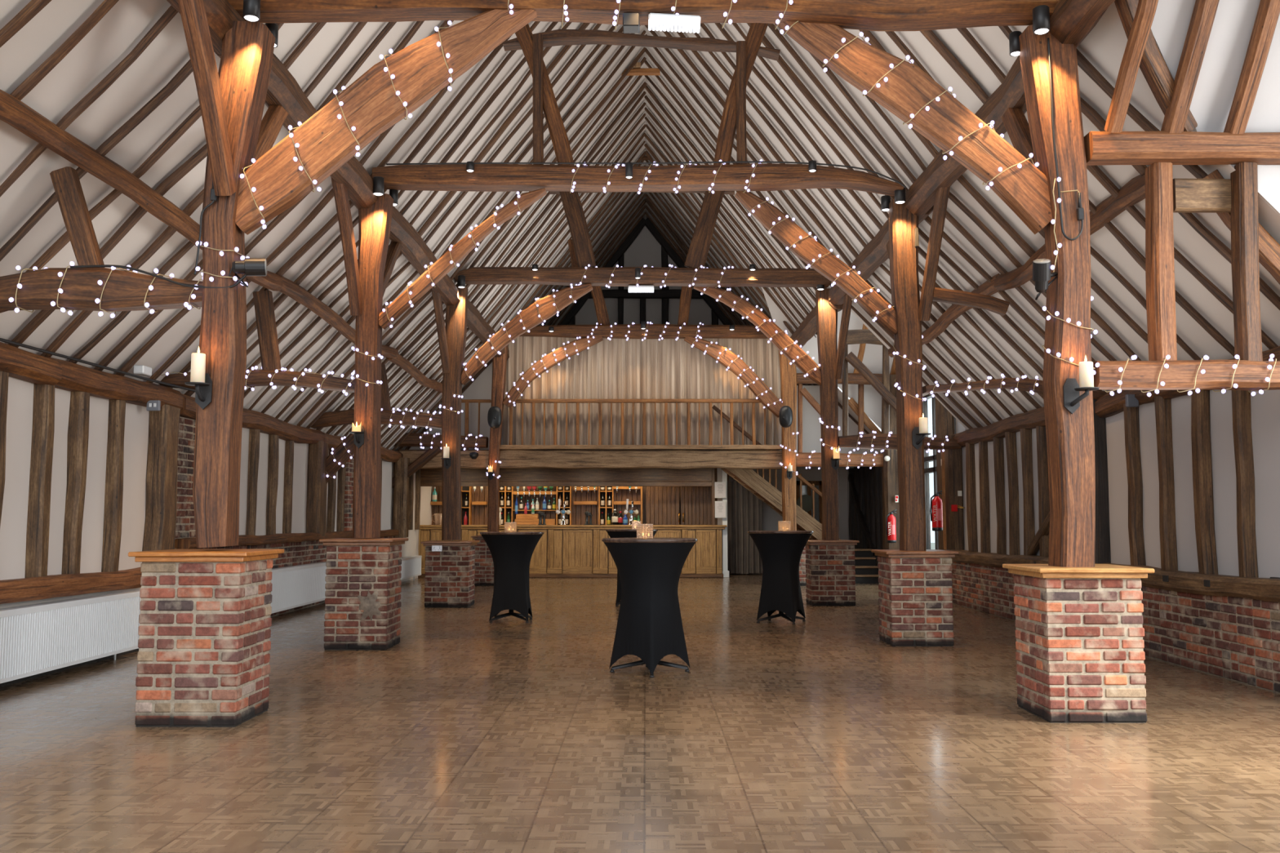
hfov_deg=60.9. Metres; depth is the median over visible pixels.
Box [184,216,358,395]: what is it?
rafter
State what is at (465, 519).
bottle
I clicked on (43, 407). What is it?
stud
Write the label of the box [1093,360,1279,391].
beam
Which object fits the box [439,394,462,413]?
fairy lights
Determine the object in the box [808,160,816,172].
spotlight
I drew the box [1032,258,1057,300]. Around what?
lamp
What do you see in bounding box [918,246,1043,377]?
rafter
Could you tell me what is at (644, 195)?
rafter
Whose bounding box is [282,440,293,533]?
stud
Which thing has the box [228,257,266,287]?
lamp
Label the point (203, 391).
candle sconce
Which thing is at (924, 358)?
rafter
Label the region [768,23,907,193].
rafter
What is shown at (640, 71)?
beam
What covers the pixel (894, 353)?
fairy lights
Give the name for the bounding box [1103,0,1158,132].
rafter
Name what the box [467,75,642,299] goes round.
rafter
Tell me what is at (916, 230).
mortice slot
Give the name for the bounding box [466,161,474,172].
spotlight
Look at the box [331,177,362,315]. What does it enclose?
brace
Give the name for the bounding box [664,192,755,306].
rafter
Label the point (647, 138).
rafter
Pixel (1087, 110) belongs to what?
rafter
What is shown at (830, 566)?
brick plinth
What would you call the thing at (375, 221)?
timber post
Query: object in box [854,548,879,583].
entrance steps
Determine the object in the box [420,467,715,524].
frame
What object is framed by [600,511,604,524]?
bottle
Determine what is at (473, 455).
ceiling lamp
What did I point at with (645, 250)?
wall
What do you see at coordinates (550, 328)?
spotlight
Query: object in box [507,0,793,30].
fairy lights
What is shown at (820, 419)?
fairy lights
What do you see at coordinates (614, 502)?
shelf
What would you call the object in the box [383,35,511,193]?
rafter
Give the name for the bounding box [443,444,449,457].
pillar candle
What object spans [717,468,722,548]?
wall
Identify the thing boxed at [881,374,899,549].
post
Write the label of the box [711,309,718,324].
stud
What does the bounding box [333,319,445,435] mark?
rafter
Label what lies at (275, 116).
brace
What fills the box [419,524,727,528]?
countertop
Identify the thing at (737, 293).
rafter
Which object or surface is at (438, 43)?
fairy lights
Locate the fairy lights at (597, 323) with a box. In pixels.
[591,321,703,341]
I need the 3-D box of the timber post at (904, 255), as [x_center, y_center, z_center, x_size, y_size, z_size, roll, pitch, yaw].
[2.765,-0.540,11.260,0.285,3.653,0.270,0,-5,0]
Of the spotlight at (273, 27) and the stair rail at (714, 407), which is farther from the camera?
the stair rail at (714, 407)
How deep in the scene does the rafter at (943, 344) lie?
14.30 m
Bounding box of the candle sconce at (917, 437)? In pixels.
[911,426,931,449]
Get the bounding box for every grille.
[271,561,325,570]
[400,555,421,559]
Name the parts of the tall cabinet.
door, door, frame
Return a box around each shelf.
[430,486,642,524]
[430,502,441,505]
[471,502,487,505]
[512,491,555,494]
[512,510,555,511]
[573,487,597,490]
[573,501,597,504]
[613,486,640,488]
[613,501,640,504]
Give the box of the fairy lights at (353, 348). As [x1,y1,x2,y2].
[351,346,383,386]
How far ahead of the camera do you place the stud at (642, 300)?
25.78 m
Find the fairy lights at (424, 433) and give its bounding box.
[419,431,482,450]
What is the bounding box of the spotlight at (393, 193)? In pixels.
[389,189,398,205]
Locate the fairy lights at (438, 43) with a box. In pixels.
[240,20,453,229]
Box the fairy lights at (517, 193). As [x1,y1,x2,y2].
[382,191,524,328]
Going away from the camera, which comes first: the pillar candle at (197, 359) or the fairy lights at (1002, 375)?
the pillar candle at (197, 359)
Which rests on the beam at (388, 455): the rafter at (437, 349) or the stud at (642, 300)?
the rafter at (437, 349)
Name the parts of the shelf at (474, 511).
drawer, drawer, panel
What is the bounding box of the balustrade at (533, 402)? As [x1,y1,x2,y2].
[508,399,781,444]
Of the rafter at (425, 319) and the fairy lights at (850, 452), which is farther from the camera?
the fairy lights at (850, 452)
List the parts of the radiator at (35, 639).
panel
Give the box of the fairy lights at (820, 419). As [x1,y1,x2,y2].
[818,417,839,451]
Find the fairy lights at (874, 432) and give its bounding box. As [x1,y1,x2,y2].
[853,431,949,453]
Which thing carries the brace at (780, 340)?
attached to the timber post at (826, 316)
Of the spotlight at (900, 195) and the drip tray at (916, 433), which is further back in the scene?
the spotlight at (900, 195)
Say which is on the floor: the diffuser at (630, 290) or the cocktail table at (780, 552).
the cocktail table at (780, 552)
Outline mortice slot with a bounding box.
[914,227,919,247]
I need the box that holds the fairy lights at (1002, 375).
[928,373,1039,397]
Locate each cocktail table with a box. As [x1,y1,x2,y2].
[480,531,544,622]
[601,537,697,677]
[605,528,657,606]
[747,530,813,624]
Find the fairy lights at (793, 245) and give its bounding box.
[747,197,895,321]
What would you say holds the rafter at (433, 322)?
on the beam at (388, 455)
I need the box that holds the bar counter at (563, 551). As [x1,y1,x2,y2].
[417,524,727,577]
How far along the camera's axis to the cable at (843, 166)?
10.98 m
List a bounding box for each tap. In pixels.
[498,506,502,524]
[555,498,570,524]
[623,498,639,524]
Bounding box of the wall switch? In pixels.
[957,490,961,496]
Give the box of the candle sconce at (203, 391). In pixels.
[184,373,212,409]
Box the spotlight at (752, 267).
[749,263,755,270]
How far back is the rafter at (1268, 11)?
6.95 m
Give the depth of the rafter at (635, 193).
23.03 m
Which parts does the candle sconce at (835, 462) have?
plate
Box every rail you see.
[461,399,491,450]
[711,404,764,450]
[1173,178,1231,213]
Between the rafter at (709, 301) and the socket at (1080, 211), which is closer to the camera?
the socket at (1080, 211)
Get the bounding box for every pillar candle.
[190,346,205,382]
[351,422,360,431]
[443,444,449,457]
[488,464,493,471]
[787,464,792,471]
[833,446,839,458]
[919,413,928,433]
[1078,355,1093,387]
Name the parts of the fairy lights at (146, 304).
bulb, bulb, bulb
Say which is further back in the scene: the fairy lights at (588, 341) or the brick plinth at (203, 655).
the fairy lights at (588, 341)
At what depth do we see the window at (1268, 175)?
7.30 m
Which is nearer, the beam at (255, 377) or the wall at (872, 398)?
the beam at (255, 377)
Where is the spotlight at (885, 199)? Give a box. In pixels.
[880,195,890,211]
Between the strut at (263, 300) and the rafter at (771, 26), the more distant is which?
the rafter at (771, 26)
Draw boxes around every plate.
[166,0,244,54]
[389,205,460,306]
[466,299,504,356]
[506,347,509,359]
[790,300,843,348]
[828,204,933,305]
[1049,0,1115,46]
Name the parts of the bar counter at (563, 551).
panel, panel, panel, panel, panel, panel, panel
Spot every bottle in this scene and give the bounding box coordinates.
[431,487,436,502]
[463,511,467,524]
[465,493,467,506]
[500,493,503,506]
[501,512,503,524]
[506,493,510,506]
[506,511,510,524]
[515,495,518,514]
[519,497,523,510]
[524,502,527,514]
[531,502,534,514]
[535,497,538,510]
[542,495,546,510]
[547,500,551,510]
[552,497,555,510]
[557,486,562,490]
[558,513,561,524]
[564,493,568,506]
[564,513,568,524]
[600,493,604,506]
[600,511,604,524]
[606,513,610,524]
[607,493,611,506]
[611,509,617,524]
[617,511,622,524]
[622,515,627,524]
[633,515,636,524]
[637,513,639,524]
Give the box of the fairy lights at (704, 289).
[700,286,820,377]
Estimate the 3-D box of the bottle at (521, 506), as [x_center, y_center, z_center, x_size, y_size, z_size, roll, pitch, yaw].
[-2.681,1.741,24.605,0.082,0.296,0.082,0,-5,0]
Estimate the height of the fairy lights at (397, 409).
0.352 m
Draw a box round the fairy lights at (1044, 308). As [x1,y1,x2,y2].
[1041,296,1099,374]
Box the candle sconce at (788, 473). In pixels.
[786,469,794,479]
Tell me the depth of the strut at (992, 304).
11.23 m
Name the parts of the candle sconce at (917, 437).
plate, arm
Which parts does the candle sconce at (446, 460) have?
plate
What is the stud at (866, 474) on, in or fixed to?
attached to the wall at (877, 562)
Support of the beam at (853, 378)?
attached to the timber post at (788, 371)
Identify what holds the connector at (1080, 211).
attached to the timber post at (1070, 437)
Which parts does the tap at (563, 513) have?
tap handle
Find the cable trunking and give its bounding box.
[941,448,946,549]
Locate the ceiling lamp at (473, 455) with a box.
[469,452,478,458]
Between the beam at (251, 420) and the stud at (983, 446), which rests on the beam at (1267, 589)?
the stud at (983, 446)
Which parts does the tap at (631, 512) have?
tap handle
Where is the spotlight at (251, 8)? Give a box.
[242,0,260,22]
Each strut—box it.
[49,166,105,267]
[253,289,280,370]
[381,364,391,410]
[515,23,574,164]
[532,33,543,164]
[559,191,595,267]
[567,239,577,266]
[591,285,609,324]
[677,286,692,324]
[684,190,724,267]
[713,22,768,164]
[735,40,746,164]
[932,287,1009,315]
[1144,162,1177,360]
[1230,161,1262,360]
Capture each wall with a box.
[0,376,432,608]
[174,416,392,617]
[404,362,503,449]
[438,467,729,573]
[575,215,848,540]
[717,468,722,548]
[778,385,881,453]
[837,384,881,429]
[847,466,878,566]
[951,561,1279,693]
[955,419,966,433]
[961,389,1279,577]
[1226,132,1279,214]
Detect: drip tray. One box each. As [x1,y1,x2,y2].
[184,382,210,386]
[348,431,364,433]
[915,433,931,435]
[1074,386,1099,391]
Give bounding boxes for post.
[142,404,180,551]
[192,20,275,548]
[306,440,328,536]
[352,193,393,537]
[393,457,409,537]
[441,285,467,540]
[487,345,507,531]
[778,350,796,530]
[797,383,802,452]
[815,288,839,540]
[842,344,848,435]
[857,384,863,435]
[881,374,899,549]
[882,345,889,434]
[888,198,926,551]
[935,398,954,550]
[942,435,964,550]
[1018,24,1095,567]
[1093,399,1111,563]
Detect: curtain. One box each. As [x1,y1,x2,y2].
[502,336,642,444]
[641,338,781,444]
[727,481,762,573]
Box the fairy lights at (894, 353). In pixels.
[893,335,926,401]
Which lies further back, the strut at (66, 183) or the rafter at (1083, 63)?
the rafter at (1083, 63)
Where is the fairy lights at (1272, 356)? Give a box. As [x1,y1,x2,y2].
[1104,353,1276,396]
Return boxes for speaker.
[487,406,502,428]
[778,405,792,427]
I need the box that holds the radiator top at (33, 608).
[0,591,139,613]
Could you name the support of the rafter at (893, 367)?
on the beam at (853, 378)
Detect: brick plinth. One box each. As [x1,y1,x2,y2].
[128,549,284,727]
[319,537,408,649]
[420,540,479,607]
[471,535,493,586]
[799,537,810,586]
[804,540,859,606]
[871,549,959,646]
[1002,564,1154,723]
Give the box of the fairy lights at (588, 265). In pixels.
[577,264,733,288]
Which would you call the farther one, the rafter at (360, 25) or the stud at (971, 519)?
the stud at (971, 519)
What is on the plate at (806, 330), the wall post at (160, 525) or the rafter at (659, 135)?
the rafter at (659, 135)
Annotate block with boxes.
[632,62,640,68]
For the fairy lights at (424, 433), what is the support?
attached to the beam at (413, 439)
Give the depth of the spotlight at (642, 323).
20.84 m
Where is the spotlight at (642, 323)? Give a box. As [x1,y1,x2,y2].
[640,320,645,328]
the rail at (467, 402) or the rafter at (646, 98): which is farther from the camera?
the rail at (467, 402)
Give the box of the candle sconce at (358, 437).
[348,425,364,448]
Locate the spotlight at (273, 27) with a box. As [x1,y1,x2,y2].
[265,22,278,47]
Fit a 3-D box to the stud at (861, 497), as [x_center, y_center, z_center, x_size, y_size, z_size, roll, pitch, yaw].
[4.818,1.797,23.502,0.144,1.909,0.233,0,-5,0]
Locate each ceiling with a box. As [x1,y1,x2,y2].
[0,0,483,451]
[262,20,645,331]
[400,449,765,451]
[644,22,1028,331]
[761,287,893,373]
[804,384,872,433]
[850,29,1279,430]
[1092,1,1196,131]
[1151,0,1279,132]
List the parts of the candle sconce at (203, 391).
arm, plate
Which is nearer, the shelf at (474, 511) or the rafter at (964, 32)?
the rafter at (964, 32)
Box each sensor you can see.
[133,364,151,376]
[884,455,889,461]
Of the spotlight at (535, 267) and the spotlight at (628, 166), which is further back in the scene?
the spotlight at (535, 267)
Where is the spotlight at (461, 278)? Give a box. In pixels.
[457,275,465,288]
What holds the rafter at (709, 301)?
on the plate
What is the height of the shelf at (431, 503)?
0.073 m
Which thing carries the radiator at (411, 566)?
on the floor
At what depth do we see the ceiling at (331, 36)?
13.91 m
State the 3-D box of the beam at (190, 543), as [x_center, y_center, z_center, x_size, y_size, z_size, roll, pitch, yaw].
[-4.681,1.607,15.850,0.214,0.147,9.411,0,-5,0]
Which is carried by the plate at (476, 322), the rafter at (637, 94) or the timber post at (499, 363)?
the rafter at (637, 94)
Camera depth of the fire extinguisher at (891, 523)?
20.38 m
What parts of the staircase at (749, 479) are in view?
handrail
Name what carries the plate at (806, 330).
attached to the ceiling at (993, 40)
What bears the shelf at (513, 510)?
attached to the shelf at (474, 511)
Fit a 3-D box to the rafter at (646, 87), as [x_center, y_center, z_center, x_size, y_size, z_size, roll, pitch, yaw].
[1.540,-3.773,17.924,2.926,3.817,0.113,0,-5,2]
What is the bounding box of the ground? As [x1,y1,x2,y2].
[930,542,935,549]
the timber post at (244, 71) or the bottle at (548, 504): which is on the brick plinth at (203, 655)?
the timber post at (244, 71)
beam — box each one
[0,267,202,312]
[0,342,62,385]
[0,567,142,604]
[46,356,183,410]
[159,369,355,392]
[174,529,399,549]
[179,394,324,444]
[226,0,1058,31]
[310,408,441,429]
[322,431,401,462]
[372,163,903,195]
[393,432,488,448]
[394,449,782,469]
[454,266,831,287]
[502,28,780,61]
[519,324,768,338]
[549,191,734,195]
[588,288,702,298]
[621,67,660,75]
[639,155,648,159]
[795,452,883,466]
[796,373,892,385]
[838,433,960,449]
[846,328,884,345]
[922,377,1109,399]
[946,549,1279,602]
[952,406,1045,447]
[1084,131,1279,165]
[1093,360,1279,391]
[1094,346,1279,417]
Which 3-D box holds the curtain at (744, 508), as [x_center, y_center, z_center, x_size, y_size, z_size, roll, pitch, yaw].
[2.354,2.271,24.487,0.796,2.079,0.140,0,-5,0]
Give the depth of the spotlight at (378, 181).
10.76 m
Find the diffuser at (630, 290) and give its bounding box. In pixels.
[628,288,653,292]
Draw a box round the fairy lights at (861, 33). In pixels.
[779,20,1039,190]
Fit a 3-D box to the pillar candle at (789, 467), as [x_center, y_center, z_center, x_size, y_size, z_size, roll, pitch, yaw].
[2.847,0.769,20.635,0.085,0.163,0.085,0,-5,0]
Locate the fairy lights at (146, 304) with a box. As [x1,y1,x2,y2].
[8,261,203,318]
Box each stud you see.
[0,370,8,525]
[24,383,54,577]
[61,391,89,574]
[101,399,125,572]
[245,429,260,535]
[266,434,279,534]
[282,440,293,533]
[325,448,328,533]
[326,449,336,532]
[336,462,346,531]
[380,458,382,530]
[408,474,413,529]
[414,468,420,529]
[568,315,575,324]
[617,254,623,324]
[640,297,645,324]
[661,246,668,324]
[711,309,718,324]
[848,468,854,540]
[853,466,860,548]
[858,466,866,548]
[863,466,870,548]
[868,466,875,555]
[873,466,880,556]
[879,466,883,549]
[965,442,977,551]
[978,441,990,552]
[992,436,1006,554]
[1004,431,1019,555]
[1020,428,1035,555]
[1035,426,1049,556]
[1123,403,1146,565]
[1154,395,1177,570]
[1191,389,1217,574]
[1231,390,1258,577]
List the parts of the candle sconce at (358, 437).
arm, plate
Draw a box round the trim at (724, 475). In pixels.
[721,470,728,577]
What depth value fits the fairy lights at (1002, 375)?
11.20 m
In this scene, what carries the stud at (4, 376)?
on the beam at (15, 590)
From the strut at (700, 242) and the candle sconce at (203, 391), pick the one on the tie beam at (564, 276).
the strut at (700, 242)
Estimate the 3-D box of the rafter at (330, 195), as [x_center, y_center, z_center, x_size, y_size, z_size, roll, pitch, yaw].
[-3.816,-1.436,10.633,1.992,2.108,0.135,0,-5,2]
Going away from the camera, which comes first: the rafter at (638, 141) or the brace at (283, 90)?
the brace at (283, 90)
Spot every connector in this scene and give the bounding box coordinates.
[209,179,217,201]
[1060,189,1084,220]
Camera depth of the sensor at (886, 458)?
20.72 m
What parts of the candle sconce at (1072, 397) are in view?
plate, arm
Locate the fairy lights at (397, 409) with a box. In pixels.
[381,408,441,431]
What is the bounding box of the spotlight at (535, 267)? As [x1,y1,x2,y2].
[532,263,537,270]
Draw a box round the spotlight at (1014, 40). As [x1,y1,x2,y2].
[1008,31,1022,56]
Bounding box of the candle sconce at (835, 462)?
[831,454,841,470]
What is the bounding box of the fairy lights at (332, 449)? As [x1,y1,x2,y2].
[325,436,353,478]
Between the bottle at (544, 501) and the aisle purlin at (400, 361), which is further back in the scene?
the bottle at (544, 501)
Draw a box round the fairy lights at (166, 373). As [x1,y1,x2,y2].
[160,372,187,375]
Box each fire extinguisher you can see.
[885,509,897,542]
[929,490,942,531]
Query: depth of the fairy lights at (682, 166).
11.01 m
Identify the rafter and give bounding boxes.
[0,0,51,47]
[0,4,177,196]
[0,59,192,261]
[8,143,207,347]
[9,0,119,100]
[26,104,201,271]
[40,188,204,357]
[67,240,194,363]
[93,259,203,371]
[115,191,311,376]
[146,187,333,382]
[164,200,353,388]
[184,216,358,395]
[244,244,389,397]
[246,240,358,355]
[246,271,346,369]
[248,251,402,409]
[261,261,410,413]
[275,22,284,30]
[275,270,417,418]
[283,22,326,69]
[284,346,355,422]
[296,288,431,426]
[303,22,367,97]
[306,295,432,428]
[315,301,444,431]
[316,22,396,111]
[325,307,445,434]
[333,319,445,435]
[342,338,438,437]
[359,124,394,165]
[369,80,454,178]
[381,331,473,431]
[381,335,478,438]
[381,341,482,446]
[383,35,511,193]
[386,365,465,448]
[389,346,439,399]
[391,20,424,53]
[391,327,470,410]
[391,397,442,450]
[396,383,462,451]
[398,21,540,199]
[399,22,557,215]
[404,359,492,449]
[409,22,571,225]
[417,22,590,236]
[424,23,601,243]
[432,24,617,254]
[434,20,453,33]
[439,26,622,257]
[450,30,645,279]
[455,47,646,285]
[465,57,646,288]
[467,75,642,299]
[470,81,647,304]
[475,91,645,308]
[480,102,645,315]
[481,25,640,222]
[484,113,645,320]
[487,124,646,324]
[491,132,645,329]
[495,140,645,332]
[515,151,645,316]
[528,160,644,306]
[537,191,643,325]
[540,164,645,298]
[542,194,645,325]
[546,199,645,325]
[549,191,631,294]
[551,205,645,325]
[556,212,645,325]
[558,191,637,290]
[560,217,646,324]
[644,25,826,248]
[644,34,795,222]
[644,47,831,287]
[644,60,826,288]
[644,75,817,290]
[644,85,815,302]
[644,95,813,310]
[644,106,808,315]
[644,116,804,319]
[644,133,797,329]
[644,142,794,334]
[644,160,773,321]
[644,198,742,324]
[644,204,739,324]
[644,212,734,324]
[644,217,732,324]
[645,124,800,324]
[645,151,771,315]
[645,193,749,325]
[648,192,754,325]
[653,192,733,293]
[658,24,852,266]
[658,192,742,298]
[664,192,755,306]
[673,25,858,257]
[692,26,866,247]
[700,22,874,239]
[715,22,882,229]
[731,22,888,218]
[746,22,894,200]
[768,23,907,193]
[808,52,916,183]
[838,401,869,434]
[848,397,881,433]
[851,305,973,429]
[853,323,868,373]
[857,303,982,427]
[858,29,885,51]
[863,93,926,170]
[865,280,1002,421]
[871,272,1013,416]
[880,263,1027,413]
[884,31,933,79]
[888,257,1041,408]
[889,357,895,374]
[911,128,938,157]
[918,227,1044,359]
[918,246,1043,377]
[918,265,1043,398]
[920,30,988,103]
[922,353,991,425]
[924,216,1102,391]
[945,210,1096,362]
[948,191,1116,360]
[956,27,1005,83]
[957,174,1141,360]
[998,25,1012,39]
[1038,227,1147,343]
[1076,48,1207,178]
[1080,96,1279,310]
[1086,165,1278,349]
[1088,200,1234,356]
[1090,246,1201,359]
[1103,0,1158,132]
[1114,0,1197,131]
[1160,0,1219,133]
[1202,168,1279,284]
[1223,0,1279,133]
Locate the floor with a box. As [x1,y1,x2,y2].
[0,573,1279,852]
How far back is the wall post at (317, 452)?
15.60 m
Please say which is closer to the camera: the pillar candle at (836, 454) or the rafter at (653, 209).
the pillar candle at (836, 454)
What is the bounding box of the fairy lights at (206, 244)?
[195,240,249,285]
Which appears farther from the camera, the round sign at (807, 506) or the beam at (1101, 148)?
the round sign at (807, 506)
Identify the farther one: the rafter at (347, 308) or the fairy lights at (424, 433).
the fairy lights at (424, 433)
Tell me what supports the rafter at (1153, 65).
on the beam at (1101, 148)
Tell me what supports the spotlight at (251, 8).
attached to the timber post at (244, 71)
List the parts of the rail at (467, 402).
handrail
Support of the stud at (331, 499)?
on the beam at (190, 543)
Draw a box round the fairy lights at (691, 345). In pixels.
[690,336,782,408]
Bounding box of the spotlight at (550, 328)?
[548,326,554,331]
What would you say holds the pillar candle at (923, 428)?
on the candle sconce at (917, 437)
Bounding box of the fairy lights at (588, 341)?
[505,336,590,406]
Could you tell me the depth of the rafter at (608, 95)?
16.47 m
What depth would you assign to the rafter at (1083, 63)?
7.59 m
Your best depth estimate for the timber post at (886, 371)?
18.76 m
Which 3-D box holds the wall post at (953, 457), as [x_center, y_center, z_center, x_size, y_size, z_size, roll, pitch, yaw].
[4.736,1.005,16.402,0.231,1.731,0.364,0,-5,0]
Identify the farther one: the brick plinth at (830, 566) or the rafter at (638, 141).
the rafter at (638, 141)
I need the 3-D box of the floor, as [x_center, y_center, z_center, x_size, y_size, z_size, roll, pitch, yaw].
[0.708,2.319,11.341,13.700,0.200,29.000,0,-5,0]
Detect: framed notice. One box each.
[715,482,726,497]
[715,501,726,518]
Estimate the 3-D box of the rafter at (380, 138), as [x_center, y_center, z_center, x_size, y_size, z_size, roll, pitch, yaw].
[-1.395,-4.369,10.875,2.923,3.817,0.093,0,-5,1]
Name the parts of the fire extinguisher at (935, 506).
valve handle, print panel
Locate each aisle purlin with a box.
[280,275,398,359]
[385,354,442,392]
[888,273,999,357]
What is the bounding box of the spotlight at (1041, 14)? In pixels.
[1032,4,1049,35]
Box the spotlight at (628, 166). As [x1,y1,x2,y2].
[625,161,632,178]
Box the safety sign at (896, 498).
[894,495,898,502]
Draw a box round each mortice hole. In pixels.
[1162,575,1168,582]
[1204,579,1210,586]
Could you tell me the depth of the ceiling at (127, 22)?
8.15 m
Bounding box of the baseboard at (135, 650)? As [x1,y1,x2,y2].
[0,648,138,687]
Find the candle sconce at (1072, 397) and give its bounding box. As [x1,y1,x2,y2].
[1062,377,1099,413]
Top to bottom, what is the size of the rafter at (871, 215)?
3.824 m
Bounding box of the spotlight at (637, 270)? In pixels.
[635,267,640,278]
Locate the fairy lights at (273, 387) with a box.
[244,365,355,395]
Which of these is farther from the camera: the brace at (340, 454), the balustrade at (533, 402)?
the balustrade at (533, 402)
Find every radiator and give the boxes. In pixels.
[0,591,140,684]
[270,561,326,613]
[400,555,422,580]
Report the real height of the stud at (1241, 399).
1.587 m
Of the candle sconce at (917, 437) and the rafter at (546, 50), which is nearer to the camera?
the candle sconce at (917, 437)
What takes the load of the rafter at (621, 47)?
on the plate at (415, 249)
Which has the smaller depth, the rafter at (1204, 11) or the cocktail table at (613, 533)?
the rafter at (1204, 11)
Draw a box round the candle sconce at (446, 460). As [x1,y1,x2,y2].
[440,453,451,469]
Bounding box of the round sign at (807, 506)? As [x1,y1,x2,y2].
[796,494,813,511]
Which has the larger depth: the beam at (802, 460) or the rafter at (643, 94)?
the beam at (802, 460)
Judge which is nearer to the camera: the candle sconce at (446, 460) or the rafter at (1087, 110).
the rafter at (1087, 110)
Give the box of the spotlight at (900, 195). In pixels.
[894,186,905,204]
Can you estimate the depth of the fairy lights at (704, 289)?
16.28 m
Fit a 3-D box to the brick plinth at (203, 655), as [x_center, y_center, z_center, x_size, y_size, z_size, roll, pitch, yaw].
[-2.740,1.313,6.892,0.720,1.050,0.700,0,-5,0]
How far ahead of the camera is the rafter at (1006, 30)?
8.11 m
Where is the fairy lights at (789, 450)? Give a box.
[779,431,798,475]
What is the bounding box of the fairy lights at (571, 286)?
[462,283,577,381]
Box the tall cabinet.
[645,486,717,524]
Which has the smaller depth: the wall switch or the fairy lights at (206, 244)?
the fairy lights at (206, 244)
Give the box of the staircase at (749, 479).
[720,449,841,540]
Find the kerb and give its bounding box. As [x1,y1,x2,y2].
[499,444,782,450]
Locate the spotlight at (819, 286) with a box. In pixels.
[817,284,824,289]
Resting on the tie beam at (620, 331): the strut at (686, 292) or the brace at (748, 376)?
the strut at (686, 292)
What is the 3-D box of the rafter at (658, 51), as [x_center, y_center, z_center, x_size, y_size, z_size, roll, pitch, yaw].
[1.526,-3.932,16.021,2.916,3.813,0.112,0,-5,0]
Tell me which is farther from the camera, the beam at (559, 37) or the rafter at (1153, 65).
the beam at (559, 37)
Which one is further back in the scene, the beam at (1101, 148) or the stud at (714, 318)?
the stud at (714, 318)
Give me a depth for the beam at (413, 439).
20.88 m
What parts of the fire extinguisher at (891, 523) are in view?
print panel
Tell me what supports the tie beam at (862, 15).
on the timber post at (1070, 437)
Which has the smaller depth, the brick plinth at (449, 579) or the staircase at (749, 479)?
the brick plinth at (449, 579)
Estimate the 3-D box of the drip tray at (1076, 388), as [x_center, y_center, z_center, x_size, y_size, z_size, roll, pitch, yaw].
[2.837,-0.237,6.911,0.150,0.010,0.150,0,-5,0]
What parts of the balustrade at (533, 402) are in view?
handrail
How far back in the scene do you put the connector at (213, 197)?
6.99 m
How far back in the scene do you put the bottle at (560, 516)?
24.54 m
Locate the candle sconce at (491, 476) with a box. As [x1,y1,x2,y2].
[486,468,493,479]
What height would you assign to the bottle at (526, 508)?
0.246 m
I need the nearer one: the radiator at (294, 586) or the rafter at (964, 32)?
the rafter at (964, 32)
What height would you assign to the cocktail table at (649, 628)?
1.090 m
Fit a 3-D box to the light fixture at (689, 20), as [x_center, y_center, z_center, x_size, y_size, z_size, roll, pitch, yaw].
[0.228,-2.670,7.201,0.347,0.109,0.090,0,-5,0]
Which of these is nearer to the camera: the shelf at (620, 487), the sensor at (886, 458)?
the sensor at (886, 458)
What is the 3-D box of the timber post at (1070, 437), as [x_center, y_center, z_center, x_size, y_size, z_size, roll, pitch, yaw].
[2.770,-0.881,7.208,0.361,3.630,0.274,0,-5,0]
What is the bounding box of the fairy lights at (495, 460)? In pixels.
[486,460,501,478]
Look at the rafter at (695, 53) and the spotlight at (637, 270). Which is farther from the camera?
the spotlight at (637, 270)
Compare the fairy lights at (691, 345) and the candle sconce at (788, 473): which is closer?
the candle sconce at (788, 473)
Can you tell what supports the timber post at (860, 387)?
attached to the beam at (853, 378)
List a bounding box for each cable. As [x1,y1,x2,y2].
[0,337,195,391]
[70,264,246,288]
[193,200,214,275]
[386,160,906,188]
[1047,37,1083,240]
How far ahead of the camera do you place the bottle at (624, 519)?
24.39 m
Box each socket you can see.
[209,188,217,201]
[431,545,442,551]
[1076,207,1084,220]
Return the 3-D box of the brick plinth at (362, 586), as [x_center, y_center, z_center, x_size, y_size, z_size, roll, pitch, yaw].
[-2.726,1.639,10.754,0.710,1.055,0.710,0,-5,0]
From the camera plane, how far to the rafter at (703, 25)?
13.61 m
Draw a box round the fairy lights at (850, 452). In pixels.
[805,450,879,469]
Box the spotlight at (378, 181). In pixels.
[373,176,384,195]
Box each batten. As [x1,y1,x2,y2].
[628,285,653,292]
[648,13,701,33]
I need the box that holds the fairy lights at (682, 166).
[569,159,762,194]
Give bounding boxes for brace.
[0,88,282,291]
[177,0,237,195]
[213,50,377,208]
[235,8,537,235]
[254,105,288,160]
[325,433,353,483]
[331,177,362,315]
[378,187,546,329]
[382,240,402,296]
[392,446,441,488]
[431,288,449,373]
[460,283,592,384]
[502,336,603,408]
[684,337,782,417]
[693,286,821,385]
[734,191,897,334]
[775,21,1052,234]
[800,387,820,415]
[835,294,852,378]
[844,351,896,411]
[848,474,875,553]
[885,240,889,258]
[905,55,1026,214]
[918,186,950,320]
[1001,107,1035,166]
[1026,511,1049,555]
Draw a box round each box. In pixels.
[146,400,160,411]
[622,12,639,33]
[1124,394,1138,407]
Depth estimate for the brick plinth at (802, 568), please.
20.44 m
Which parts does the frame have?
cornice, post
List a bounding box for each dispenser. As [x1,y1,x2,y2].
[537,511,546,524]
[584,511,592,524]
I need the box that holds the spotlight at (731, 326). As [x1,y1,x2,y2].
[728,324,734,329]

